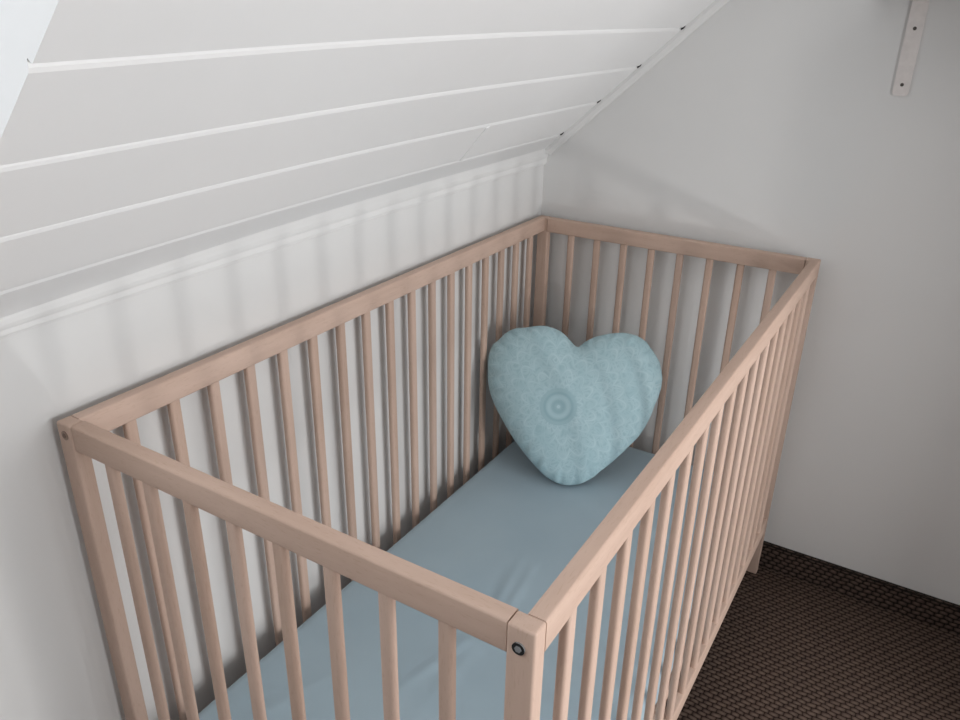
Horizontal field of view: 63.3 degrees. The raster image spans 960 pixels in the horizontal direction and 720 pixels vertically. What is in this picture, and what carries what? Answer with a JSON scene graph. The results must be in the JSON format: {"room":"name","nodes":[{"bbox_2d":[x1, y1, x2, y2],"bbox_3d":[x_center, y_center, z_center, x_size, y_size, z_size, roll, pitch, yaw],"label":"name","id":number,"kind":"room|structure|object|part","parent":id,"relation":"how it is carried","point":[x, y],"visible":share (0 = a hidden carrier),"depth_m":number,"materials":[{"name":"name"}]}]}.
{"room":"nursery","nodes":[
{"label":"nursery","id":0,"kind":"room"},
{"bbox_2d":[0,165,543,719],"bbox_3d":[-1.099,0.686,0.327,0.100,1.040,4.605,15,28,28],"label":"wall","id":1,"kind":"structure","parent":0,"point":[56,663],"depth_m":1.22,"materials":[{"name":"paint"}]},
{"bbox_2d":[0,149,547,337],"bbox_3d":[-1.017,0.274,0.156,0.012,0.055,4.505,15,28,28],"label":"trim","id":2,"kind":"structure","parent":1,"relation":"attached to","point":[250,246],"depth_m":1.17,"materials":[{"name":"paint"}]},
{"bbox_2d":[0,0,714,317],"bbox_3d":[-0.448,-0.139,-0.406,1.382,1.241,4.512,15,28,28],"label":"ceiling","id":3,"kind":"structure","parent":0,"point":[136,135],"depth_m":0.84,"materials":[{"name":"paint"}]},
{"bbox_2d":[0,0,17,46],"bbox_3d":[-0.522,-0.348,0.080,1.027,0.984,0.852,15,28,28],"label":"window","id":4,"kind":"structure","parent":3,"relation":"attached to","point":[7,7],"depth_m":0.52,"materials":[{"name":"paint"}]},
{"bbox_2d":[541,0,959,604],"bbox_3d":[1.220,-0.434,1.295,2.624,2.370,0.100,15,28,28],"label":"wall","id":5,"kind":"structure","parent":0,"point":[778,126],"depth_m":1.68,"materials":[{"name":"paint"}]},
{"bbox_2d":[545,0,729,154],"bbox_3d":[0.738,-0.898,1.338,1.338,1.206,0.022,15,28,28],"label":"trim","id":6,"kind":"structure","parent":5,"relation":"attached to","point":[716,5],"depth_m":1.71,"materials":[{"name":"paint"}]},
{"bbox_2d":[759,541,959,634],"bbox_3d":[0.724,0.492,1.962,1.374,0.075,0.011,15,28,28],"label":"baseboard","id":7,"kind":"structure","parent":5,"relation":"attached to","point":[924,608],"depth_m":1.85,"materials":[{"name":"carpet"}]},
{"bbox_2d":[892,0,929,95],"bbox_3d":[0.751,-0.547,1.375,0.028,0.168,0.190,15,28,28],"label":"shelf bracket","id":8,"kind":"object","parent":5,"relation":"attached to","point":[919,8],"visible":1,"depth_m":1.45,"materials":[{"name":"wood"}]},
{"bbox_2d":[677,566,959,719],"bbox_3d":[-0.007,1.423,-0.019,2.424,0.020,4.505,15,28,28],"label":"floor","id":9,"kind":"structure","parent":0,"point":[785,647],"depth_m":1.69,"materials":[{"name":"carpet"}]},
{"bbox_2d":[57,215,820,719],"bbox_3d":[0.092,0.303,1.456,0.660,0.814,1.282,15,28,28],"label":"crib","id":10,"kind":"object","parent":9,"relation":"on","point":[764,370],"visible":0.77,"depth_m":1.09,"materials":[{"name":"brown wood"}]},
{"bbox_3d":[-0.506,0.445,1.115,0.028,0.814,0.020,15,28,28],"label":"post","id":11,"kind":"part","parent":10,"relation":"part of","materials":[{"name":"brown wood"}]},
{"bbox_3d":[-0.229,0.162,0.807,0.603,0.035,0.020,15,28,28],"label":"rail","id":12,"kind":"part","parent":10,"relation":"part of","materials":[{"name":"brown wood"}]},
{"bbox_3d":[-0.173,-0.126,1.448,0.019,0.035,1.240,15,28,28],"label":"rail","id":13,"kind":"part","parent":10,"relation":"part of","materials":[{"name":"brown wood"}]},
{"bbox_2d":[199,441,722,719],"bbox_3d":[0.092,0.467,1.528,0.600,0.092,1.221,15,28,28],"label":"mattress","id":14,"kind":"object","parent":10,"relation":"in","point":[506,535],"visible":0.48,"depth_m":1.47,"materials":[{"name":"fabric"}]},
{"bbox_2d":[488,326,661,484],"bbox_3d":[0.216,0.108,1.814,0.405,0.339,0.191,3,24,4],"label":"cushion","id":15,"kind":"object","parent":14,"relation":"on","point":[572,410],"visible":1,"depth_m":1.77,"materials":[{"name":"fabric"}]},
{"bbox_3d":[0.032,0.590,0.817,0.028,0.814,0.020,15,28,28],"label":"post","id":16,"kind":"part","parent":10,"relation":"part of","materials":[{"name":"brown wood"}]},
{"bbox_3d":[0.153,0.015,2.098,0.028,0.814,0.020,15,28,28],"label":"post","id":17,"kind":"part","parent":10,"relation":"part of","materials":[{"name":"brown wood"}]},
{"bbox_3d":[0.372,0.021,1.146,0.019,0.035,1.240,15,28,28],"label":"rail","id":18,"kind":"part","parent":10,"relation":"part of","materials":[{"name":"brown wood"}]},
{"bbox_3d":[0.428,-0.267,1.788,0.603,0.035,0.020,15,28,28],"label":"rail","id":19,"kind":"part","parent":10,"relation":"part of","materials":[{"name":"brown wood"}]},
{"bbox_3d":[0.361,0.611,1.412,0.019,0.038,1.240,15,28,28],"label":"rail","id":20,"kind":"part","parent":10,"relation":"part of","materials":[{"name":"brown wood"}]},
{"bbox_3d":[0.692,0.160,1.800,0.028,0.814,0.020,15,28,28],"label":"post","id":21,"kind":"part","parent":10,"relation":"part of","materials":[{"name":"brown wood"}]}
]}

